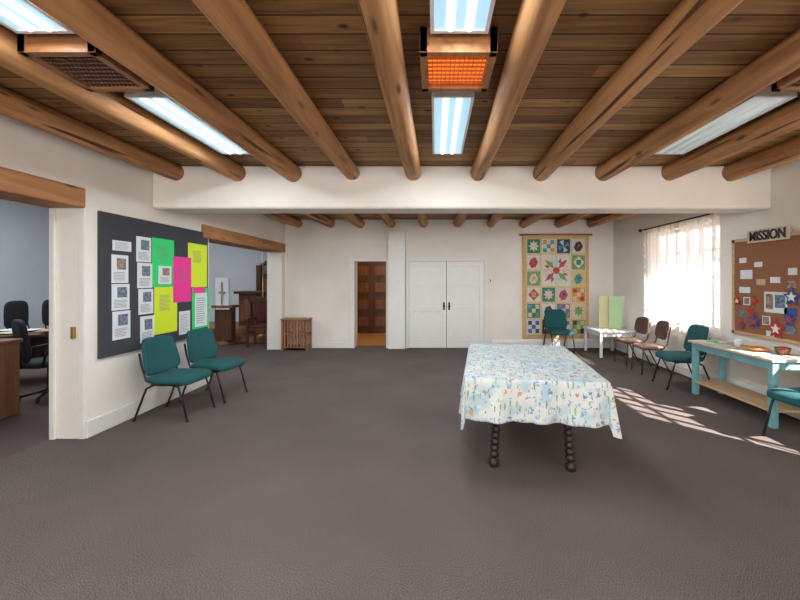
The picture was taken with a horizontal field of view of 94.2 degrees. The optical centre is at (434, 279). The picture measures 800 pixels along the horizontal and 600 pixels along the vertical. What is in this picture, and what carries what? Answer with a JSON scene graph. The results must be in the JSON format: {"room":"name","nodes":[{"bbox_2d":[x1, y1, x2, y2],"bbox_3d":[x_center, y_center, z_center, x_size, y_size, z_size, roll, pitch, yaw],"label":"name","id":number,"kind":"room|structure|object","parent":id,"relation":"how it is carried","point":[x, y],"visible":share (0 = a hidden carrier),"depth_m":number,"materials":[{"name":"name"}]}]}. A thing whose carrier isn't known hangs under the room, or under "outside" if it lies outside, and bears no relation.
{"room":"house of worship","nodes":[
{"label":"house of worship","id":0,"kind":"room"},
{"bbox_2d":[0,209,0,252],"bbox_3d":[-9.977,-1.130,8.050,0.045,1.000,0.900,0,0,0],"label":"picture","id":1,"kind":"object","parent":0,"point":[0,209],"depth_m":8.49},
{"bbox_2d":[0,199,266,329],"bbox_3d":[-6.730,-0.305,5.500,6.740,3.750,11.200,0,0,0],"label":"wall","id":2,"kind":"structure","parent":0,"point":[24,255],"depth_m":9.29,"materials":[{"name":"paint"}]},
{"bbox_2d":[0,114,284,438],"bbox_3d":[-3.625,-0.305,2.775,0.330,3.750,11.550,0,0,0],"label":"wall","id":3,"kind":"structure","parent":0,"point":[113,185],"depth_m":3.75,"materials":[{"name":"white paint"}]},
{"bbox_2d":[0,166,84,207],"bbox_3d":[-3.615,-0.802,2.470,0.370,0.195,2.340,0,0,0],"label":"trim","id":4,"kind":"structure","parent":3,"relation":"attached to","point":[16,186],"depth_m":3.24,"materials":[{"name":"brown wood"}]},
{"bbox_2d":[49,208,84,439],"bbox_3d":[-3.625,0.430,3.643,0.330,2.280,0.035,0,0,0],"label":"trim","id":5,"kind":"structure","parent":3,"relation":"attached to","point":[52,211],"depth_m":3.65,"materials":[{"name":"white paint"}]},
{"bbox_2d":[86,377,209,437],"bbox_3d":[-3.450,1.485,1.330,0.020,0.170,8.660,0,0,0],"label":"baseboard","id":6,"kind":"structure","parent":3,"relation":"attached to","point":[94,426],"depth_m":4.19,"materials":[{"name":"white paint"}]},
{"bbox_2d":[97,211,208,358],"bbox_3d":[-3.442,0.050,4.702,0.033,1.520,1.825,0,0,0],"label":"notice board","id":7,"kind":"object","parent":3,"relation":"attached to","point":[152,277],"visible":1,"depth_m":4.39,"materials":[{"name":"grey fabric"}]},
{"bbox_2d":[201,224,284,252],"bbox_3d":[-3.615,-0.728,6.990,0.370,0.205,3.020,0,0,0],"label":"trim","id":8,"kind":"structure","parent":3,"relation":"attached to","point":[215,235],"depth_m":6.53,"materials":[{"name":"brown wood"}]},
{"bbox_2d":[0,333,799,599],"bbox_3d":[-2.840,1.645,3.835,14.320,0.150,14.330,0,0,0],"label":"floor","id":9,"kind":"structure","parent":0,"point":[338,473],"depth_m":2.71,"materials":[{"name":"carpet"}]},
{"bbox_2d":[0,338,22,418],"bbox_3d":[-5.240,1.130,4.129,0.740,0.880,0.501,0,0,0],"label":"base cabinet","id":10,"kind":"object","parent":9,"relation":"on","point":[9,347],"visible":1,"depth_m":4.26,"materials":[{"name":"brown wood"}]},
{"bbox_2d":[3,301,29,328],"bbox_3d":[-8.085,0.991,7.357,0.511,1.162,0.480,0,0,-6],"label":"chair","id":11,"kind":"object","parent":9,"relation":"on","point":[13,310],"visible":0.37,"depth_m":7.29,"materials":[{"name":"fabric"}]},
{"bbox_2d":[0,329,48,357],"bbox_3d":[-6.200,1.190,5.800,1.800,0.760,0.800,0,0,-29],"label":"work table","id":12,"kind":"object","parent":9,"relation":"on","point":[36,338],"visible":0.02,"depth_m":5.99,"materials":[{"name":"brown wood"}]},
{"bbox_2d":[0,328,48,333],"bbox_3d":[-6.229,0.788,5.781,1.526,0.042,0.807,0,0,-29],"label":"scattered papers","id":13,"kind":"object","parent":12,"relation":"on","point":[3,331],"visible":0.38,"depth_m":5.75,"materials":[{"name":"paper"}]},
{"bbox_2d":[11,319,48,403],"bbox_3d":[-5.161,1.036,4.936,0.616,1.067,0.607,0,0,31],"label":"office chair","id":14,"kind":"object","parent":9,"relation":"on","point":[19,328],"visible":0.59,"depth_m":4.69,"materials":[{"name":"black fabric"}]},
{"bbox_2d":[42,300,48,328],"bbox_3d":[-7.965,0.991,7.937,0.511,1.162,0.480,0,0,-6],"label":"chair","id":15,"kind":"object","parent":9,"relation":"on","point":[45,306],"visible":0.19,"depth_m":7.72,"materials":[{"name":"fabric"}]},
{"bbox_2d":[132,335,215,421],"bbox_3d":[-3.035,1.120,4.341,0.644,0.908,0.516,0,0,2],"label":"chair","id":16,"kind":"object","parent":9,"relation":"on","point":[160,353],"visible":1,"depth_m":4.27,"materials":[{"name":"teal fabric"}]},
{"bbox_2d":[178,328,247,403],"bbox_3d":[-2.965,1.120,4.984,0.644,0.908,0.516,0,0,6],"label":"chair","id":17,"kind":"object","parent":9,"relation":"on","point":[201,343],"visible":0.96,"depth_m":4.94,"materials":[{"name":"teal fabric"}]},
{"bbox_2d":[211,278,238,345],"bbox_3d":[-5.100,0.760,8.980,0.500,1.620,0.440,0,0,0],"label":"lectern","id":18,"kind":"object","parent":9,"relation":"on","point":[225,313],"visible":0.98,"depth_m":8.90,"materials":[{"name":"brown wood"}]},
{"bbox_2d":[209,321,266,342],"bbox_3d":[-5.350,1.400,10.098,3.700,0.340,1.795,0,0,0],"label":"platform","id":19,"kind":"object","parent":9,"relation":"on","point":[240,329],"visible":0.02,"depth_m":9.50,"materials":[{"name":"brown wood"}]},
{"bbox_2d":[234,291,266,324],"bbox_3d":[-4.800,0.765,10.300,1.300,0.920,0.600,0,0,0],"label":"altar table","id":20,"kind":"object","parent":19,"relation":"on","point":[245,297],"visible":0.31,"depth_m":10.04,"materials":[{"name":"brown wood"}]},
{"bbox_2d":[256,260,266,290],"bbox_3d":[-4.380,0.247,10.825,1.640,1.955,0.150,0,0,0],"label":"altar retable","id":21,"kind":"object","parent":19,"relation":"on","point":[258,267],"visible":0.09,"depth_m":10.75,"materials":[{"name":"brown wood"}]},
{"bbox_2d":[258,252,266,335],"bbox_3d":[-4.350,0.349,9.350,0.240,2.098,0.240,0,0,0],"label":"candle stand","id":22,"kind":"object","parent":19,"relation":"on","point":[262,261],"visible":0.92,"depth_m":9.34,"materials":[{"name":"brown wood"}]},
{"bbox_2d":[245,295,266,347],"bbox_3d":[-4.119,0.970,8.850,0.610,1.200,0.540,0,0,-6],"label":"carved armchair","id":23,"kind":"object","parent":9,"relation":"on","point":[259,317],"visible":0.53,"depth_m":9.01,"materials":[{"name":"brown wood"}]},
{"bbox_2d":[280,317,312,350],"bbox_3d":[-3.120,1.215,8.340,0.620,0.710,0.320,0,0,0],"label":"radiator cover","id":24,"kind":"object","parent":9,"relation":"on","point":[285,332],"visible":1,"depth_m":8.20,"materials":[{"name":"brown wood"}]},
{"bbox_2d":[489,423,575,471],"bbox_3d":[0.875,1.177,3.660,1.090,0.783,1.600,0,0,7],"label":"table","id":25,"kind":"object","parent":9,"relation":"on","point":[570,466],"visible":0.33,"depth_m":3.05,"materials":[{"name":"brown wood"}]},
{"bbox_2d":[459,344,621,438],"bbox_3d":[0.887,0.975,3.668,1.266,0.402,1.777,0,0,7],"label":"tablecloth","id":26,"kind":"object","parent":25,"relation":"on","point":[502,383],"visible":1,"depth_m":2.88,"materials":[{"name":"fabric"}]},
{"bbox_2d":[543,309,575,353],"bbox_3d":[2.718,1.120,8.135,0.516,0.908,0.644,0,0,-3],"label":"chair","id":27,"kind":"object","parent":9,"relation":"on","point":[555,320],"visible":0.96,"depth_m":8.30,"materials":[{"name":"teal fabric"}]},
{"bbox_2d":[582,326,633,357],"bbox_3d":[3.650,1.300,7.860,0.700,0.540,0.880,0,0,0],"label":"table","id":28,"kind":"object","parent":9,"relation":"on","point":[595,330],"visible":0.85,"depth_m":7.49,"materials":[{"name":"paint"}]},
{"bbox_2d":[599,296,624,327],"bbox_3d":[3.858,0.689,7.981,0.641,0.680,0.141,0,0,0],"label":"display board","id":29,"kind":"object","parent":28,"relation":"on","point":[611,308],"visible":0.88,"depth_m":7.99,"materials":[{"name":"green paper"}]},
{"bbox_2d":[614,317,651,366],"bbox_3d":[3.698,1.134,6.922,0.496,0.882,0.422,0,0,-3],"label":"chair","id":30,"kind":"object","parent":9,"relation":"on","point":[641,323],"visible":0.91,"depth_m":6.87,"materials":[{"name":"beige plastic"}]},
{"bbox_2d":[631,320,672,375],"bbox_3d":[3.677,1.134,6.296,0.496,0.882,0.422,0,0,6],"label":"chair","id":31,"kind":"object","parent":9,"relation":"on","point":[662,327],"visible":0.99,"depth_m":6.22,"materials":[{"name":"brown plastic"}]},
{"bbox_2d":[652,324,715,391],"bbox_3d":[3.655,1.120,5.475,0.644,0.908,0.516,0,0,9],"label":"chair","id":32,"kind":"object","parent":9,"relation":"on","point":[695,331],"visible":0.85,"depth_m":5.40,"materials":[{"name":"teal fabric"}]},
{"bbox_2d":[688,340,799,428],"bbox_3d":[3.765,1.202,4.520,0.470,0.735,1.300,0,0,0],"label":"side table","id":33,"kind":"object","parent":9,"relation":"on","point":[792,362],"visible":0.89,"depth_m":4.36,"materials":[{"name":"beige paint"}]},
{"bbox_2d":[702,341,732,343],"bbox_3d":[3.762,0.828,4.930,0.284,0.012,0.201,0,0,-11],"label":"leaflets","id":34,"kind":"object","parent":33,"relation":"on","point":[712,342],"visible":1,"depth_m":4.89,"materials":[{"name":"paper"}]},
{"bbox_2d":[734,339,741,346],"bbox_3d":[3.780,0.789,4.620,0.080,0.090,0.080,0,0,0],"label":"cup","id":35,"kind":"object","parent":33,"relation":"on","point":[737,342],"visible":1,"depth_m":4.60,"materials":[{"name":"ceramic"}]},
{"bbox_2d":[744,345,769,351],"bbox_3d":[3.780,0.804,4.350,0.200,0.058,0.240,0,0,0],"label":"plate","id":36,"kind":"object","parent":33,"relation":"on","point":[753,348],"visible":1,"depth_m":4.29,"materials":[{"name":"orange ceramic"}]},
{"bbox_2d":[749,352,787,357],"bbox_3d":[3.711,0.831,4.119,0.225,0.006,0.280,0,0,-6],"label":"loose papers","id":37,"kind":"object","parent":33,"relation":"on","point":[758,353],"visible":1,"depth_m":4.11,"materials":[{"name":"paper"}]},
{"bbox_2d":[774,346,791,354],"bbox_3d":[3.900,0.789,4.150,0.150,0.090,0.150,0,0,0],"label":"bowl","id":38,"kind":"object","parent":33,"relation":"on","point":[781,350],"visible":1,"depth_m":4.11,"materials":[{"name":"orange ceramic"}]},
{"bbox_2d":[761,387,799,436],"bbox_3d":[3.635,1.120,3.523,0.644,0.908,0.516,0,0,-6],"label":"chair","id":39,"kind":"object","parent":9,"relation":"on","point":[791,396],"visible":1,"depth_m":3.61,"materials":[{"name":"teal fabric"}]},
{"bbox_2d":[0,0,799,218],"bbox_3d":[0.430,-1.460,2.775,7.780,0.120,12.210,0,0,0],"label":"ceiling","id":40,"kind":"structure","parent":0,"point":[324,43],"depth_m":2.54,"materials":[{"name":"brown wood"}]},
{"bbox_2d":[0,0,74,33],"bbox_3d":[-2.080,-1.353,1.350,0.310,0.094,1.260,0,0,0],"label":"fluorescent ceiling light","id":41,"kind":"object","parent":40,"relation":"attached to","point":[20,16],"visible":0.87,"depth_m":1.88,"materials":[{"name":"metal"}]},
{"bbox_2d":[17,33,153,91],"bbox_3d":[-2.080,-1.320,2.245,0.430,0.140,0.430,0,0,0],"label":"heater","id":42,"kind":"object","parent":40,"relation":"attached to","point":[70,56],"depth_m":2.15,"materials":[{"name":"brown metal"}]},
{"bbox_2d":[0,86,302,227],"bbox_3d":[-3.152,-1.307,2.775,0.234,0.213,11.554,0,0,0],"label":"ceiling beam","id":43,"kind":"structure","parent":40,"relation":"attached to","point":[15,106],"depth_m":3.27,"materials":[{"name":"brown wood"}]},
{"bbox_2d":[0,24,334,227],"bbox_3d":[-2.408,-1.305,2.775,0.249,0.227,11.554,0,0,0],"label":"ceiling beam","id":44,"kind":"structure","parent":40,"relation":"attached to","point":[113,106],"depth_m":2.79,"materials":[{"name":"brown wood"}]},
{"bbox_2d":[124,87,248,153],"bbox_3d":[-2.080,-1.353,3.270,0.310,0.094,1.220,0,0,0],"label":"fluorescent ceiling light","id":45,"kind":"object","parent":40,"relation":"attached to","point":[156,102],"visible":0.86,"depth_m":3.05,"materials":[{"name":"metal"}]},
{"bbox_2d":[27,0,364,227],"bbox_3d":[-1.730,-1.305,2.775,0.223,0.223,11.553,0,0,0],"label":"ceiling beam","id":46,"kind":"structure","parent":40,"relation":"attached to","point":[90,20],"depth_m":2.24,"materials":[{"name":"brown wood"}]},
{"bbox_2d":[192,0,394,227],"bbox_3d":[-1.010,-1.305,2.775,0.200,0.209,11.550,0,0,0],"label":"ceiling beam","id":47,"kind":"structure","parent":40,"relation":"attached to","point":[235,20],"depth_m":2.20,"materials":[{"name":"brown wood"}]},
{"bbox_2d":[357,0,427,227],"bbox_3d":[-0.270,-1.306,2.775,0.204,0.209,11.552,0,0,0],"label":"ceiling beam","id":48,"kind":"structure","parent":40,"relation":"attached to","point":[380,18],"depth_m":2.20,"materials":[{"name":"brown wood"}]},
{"bbox_2d":[432,92,474,153],"bbox_3d":[0.130,-1.353,3.270,0.310,0.094,1.220,0,0,0],"label":"fluorescent ceiling light","id":49,"kind":"object","parent":40,"relation":"attached to","point":[451,111],"visible":0.98,"depth_m":3.07,"materials":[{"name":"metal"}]},
{"bbox_2d":[420,27,497,91],"bbox_3d":[0.130,-1.320,2.245,0.430,0.140,0.430,0,0,0],"label":"heater","id":50,"kind":"object","parent":40,"relation":"attached to","point":[448,62],"depth_m":2.13,"materials":[{"name":"orange metal"}]},
{"bbox_2d":[153,166,770,212],"bbox_3d":[0.330,-1.135,4.695,7.580,0.530,0.370,0,0,0],"label":"crossbeam","id":51,"kind":"object","parent":40,"relation":"attached to","point":[201,189],"depth_m":4.51,"materials":[{"name":"white paint"}]},
{"bbox_2d":[430,0,494,33],"bbox_3d":[0.130,-1.353,1.350,0.310,0.094,1.260,0,0,0],"label":"fluorescent ceiling light","id":52,"kind":"object","parent":40,"relation":"attached to","point":[446,16],"visible":1,"depth_m":1.86,"materials":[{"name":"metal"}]},
{"bbox_2d":[453,0,566,226],"bbox_3d":[0.521,-1.305,2.775,0.223,0.210,11.554,0,0,0],"label":"beam","id":53,"kind":"structure","parent":40,"relation":"attached to","point":[536,20],"depth_m":2.16,"materials":[{"name":"brown wood"}]},
{"bbox_2d":[487,0,743,227],"bbox_3d":[1.278,-1.302,2.775,0.233,0.220,11.553,0,0,0],"label":"beam","id":54,"kind":"structure","parent":40,"relation":"attached to","point":[690,20],"depth_m":2.21,"materials":[{"name":"brown wood"}]},
{"bbox_2d":[519,29,799,227],"bbox_3d":[2.059,-1.304,2.775,0.220,0.209,11.552,0,0,0],"label":"beam","id":55,"kind":"structure","parent":40,"relation":"attached to","point":[782,59],"depth_m":2.68,"materials":[{"name":"brown wood"}]},
{"bbox_2d":[554,98,799,227],"bbox_3d":[2.836,-1.305,2.774,0.246,0.225,11.555,0,0,0],"label":"beam","id":56,"kind":"structure","parent":40,"relation":"attached to","point":[785,119],"depth_m":3.44,"materials":[{"name":"brown wood"}]},
{"bbox_2d":[586,136,799,227],"bbox_3d":[3.599,-1.306,2.775,0.220,0.226,11.551,0,0,0],"label":"beam","id":57,"kind":"structure","parent":40,"relation":"attached to","point":[787,151],"depth_m":4.05,"materials":[{"name":"brown wood"}]},
{"bbox_2d":[655,85,796,153],"bbox_3d":[2.450,-1.353,3.270,0.310,0.094,1.220,0,0,0],"label":"fluorescent ceiling light","id":58,"kind":"object","parent":40,"relation":"attached to","point":[765,100],"visible":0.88,"depth_m":3.04,"materials":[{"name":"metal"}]},
{"bbox_2d":[771,68,799,91],"bbox_3d":[2.450,-1.320,2.245,0.430,0.140,0.430,0,0,0],"label":"heater","id":59,"kind":"object","parent":40,"relation":"attached to","point":[791,82],"depth_m":2.39,"materials":[{"name":"brown metal"}]},
{"bbox_2d":[285,219,612,347],"bbox_3d":[0.165,-0.305,8.715,7.910,3.750,0.330,0,0,0],"label":"wall","id":60,"kind":"structure","parent":0,"point":[317,255],"depth_m":8.55,"materials":[{"name":"white paint"}]},
{"bbox_2d":[289,342,349,347],"bbox_3d":[0.330,1.505,8.540,7.580,0.130,0.020,0,0,0],"label":"baseboard","id":61,"kind":"structure","parent":60,"relation":"attached to","point":[314,344],"depth_m":8.53,"materials":[{"name":"white paint"}]},
{"bbox_2d":[350,257,387,347],"bbox_3d":[-1.525,0.525,8.537,0.890,2.090,0.025,0,0,0],"label":"trim","id":62,"kind":"structure","parent":60,"relation":"attached to","point":[352,259],"depth_m":8.53,"materials":[{"name":"white paint"}]},
{"bbox_2d":[388,231,405,348],"bbox_3d":[-0.875,0.230,8.480,0.390,2.680,0.140,0,0,0],"label":"pillar","id":63,"kind":"structure","parent":60,"relation":"attached to","point":[396,239],"depth_m":8.41,"materials":[{"name":"white paint"}]},
{"bbox_2d":[409,262,445,347],"bbox_3d":[-0.168,0.568,8.497,0.852,1.985,0.104,0,0,0],"label":"door","id":64,"kind":"structure","parent":60,"relation":"in","point":[427,280],"depth_m":8.52,"materials":[{"name":"white paint"}]},
{"bbox_2d":[406,258,486,347],"bbox_3d":[0.265,0.535,8.530,1.870,2.070,0.040,0,0,0],"label":"trim","id":65,"kind":"structure","parent":60,"relation":"attached to","point":[407,259],"depth_m":8.51,"materials":[{"name":"white paint"}]},
{"bbox_2d":[409,261,483,347],"bbox_3d":[0.265,0.570,8.547,1.730,2.000,0.006,0,0,0],"label":"trim","id":66,"kind":"structure","parent":60,"relation":"attached to","point":[409,261],"depth_m":8.54,"materials":[{"name":"white wood"}]},
{"bbox_2d":[447,262,483,347],"bbox_3d":[0.698,0.568,8.497,0.852,1.985,0.104,0,0,0],"label":"door","id":67,"kind":"structure","parent":60,"relation":"in","point":[465,280],"depth_m":8.52,"materials":[{"name":"white paint"}]},
{"bbox_2d":[491,339,609,347],"bbox_3d":[2.650,1.455,8.492,2.700,0.190,0.065,0,0,0],"label":"radiator baseboard","id":68,"kind":"object","parent":60,"relation":"attached to","point":[579,343],"visible":0.84,"depth_m":8.46,"materials":[{"name":"white paint"}]},
{"bbox_2d":[519,234,591,337],"bbox_3d":[2.775,0.134,8.495,1.670,2.392,0.063,0,0,0],"label":"patchwork quilt","id":69,"kind":"object","parent":60,"relation":"attached to","point":[555,266],"visible":0.89,"depth_m":8.48,"materials":[{"name":"fabric"}]},
{"bbox_2d":[613,159,799,389],"bbox_3d":[4.220,0.085,2.940,0.200,2.970,11.880,0,0,0],"label":"wall","id":70,"kind":"structure","parent":0,"point":[628,242],"depth_m":5.25,"materials":[{"name":"white paint"}]},
{"bbox_2d":[639,213,714,231],"bbox_3d":[4.061,-0.970,6.210,0.113,0.060,2.180,0,0,0],"label":"curtain rod","id":71,"kind":"object","parent":70,"relation":"attached to","point":[640,230],"visible":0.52,"depth_m":6.17,"materials":[{"name":"black metal"}]},
{"bbox_2d":[644,214,720,339],"bbox_3d":[4.035,-0.050,6.203,0.097,1.800,1.902,0,0,0],"label":"sheer curtains","id":72,"kind":"object","parent":71,"relation":"hanging from","point":[699,238],"visible":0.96,"depth_m":5.94,"materials":[{"name":"white fabric"}]},
{"bbox_2d":[675,221,719,323],"bbox_3d":[4.260,-0.055,6.215,0.060,1.650,1.730,0,0,0],"label":"window","id":73,"kind":"structure","parent":70,"relation":"in","point":[676,231],"depth_m":6.49,"materials":[{"name":"white glass"}]},
{"bbox_2d":[614,340,799,418],"bbox_3d":[4.073,1.455,5.700,0.050,0.190,5.400,0,0,0],"label":"radiator baseboard","id":74,"kind":"object","parent":70,"relation":"attached to","point":[681,368],"visible":0.45,"depth_m":6.00,"materials":[{"name":"white paint"}]},
{"bbox_2d":[732,231,799,344],"bbox_3d":[4.094,0.090,4.490,0.050,1.280,1.220,0,0,0],"label":"bulletin board","id":75,"kind":"object","parent":70,"relation":"attached to","point":[765,275],"visible":1,"depth_m":4.57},
{"bbox_2d":[747,225,789,243],"bbox_3d":[4.072,-0.555,4.538,0.023,0.160,0.572,0,0,0],"label":"sign","id":76,"kind":"object","parent":75,"relation":"attached to","point":[780,232],"depth_m":4.50,"materials":[{"name":"beige wood"}]},
{"bbox_3d":[-1.600,0.270,9.990,2.000,2.600,2.220,0,0,0],"label":"wall","id":77,"kind":"structure","parent":0,"visible":0},
{"bbox_2d":[357,262,385,332],"bbox_3d":[-1.850,0.470,10.920,1.100,2.200,0.120,0,0,0],"label":"door","id":78,"kind":"structure","parent":77,"relation":"in","point":[371,276],"depth_m":10.92,"materials":[{"name":"brown wood"}]}
]}

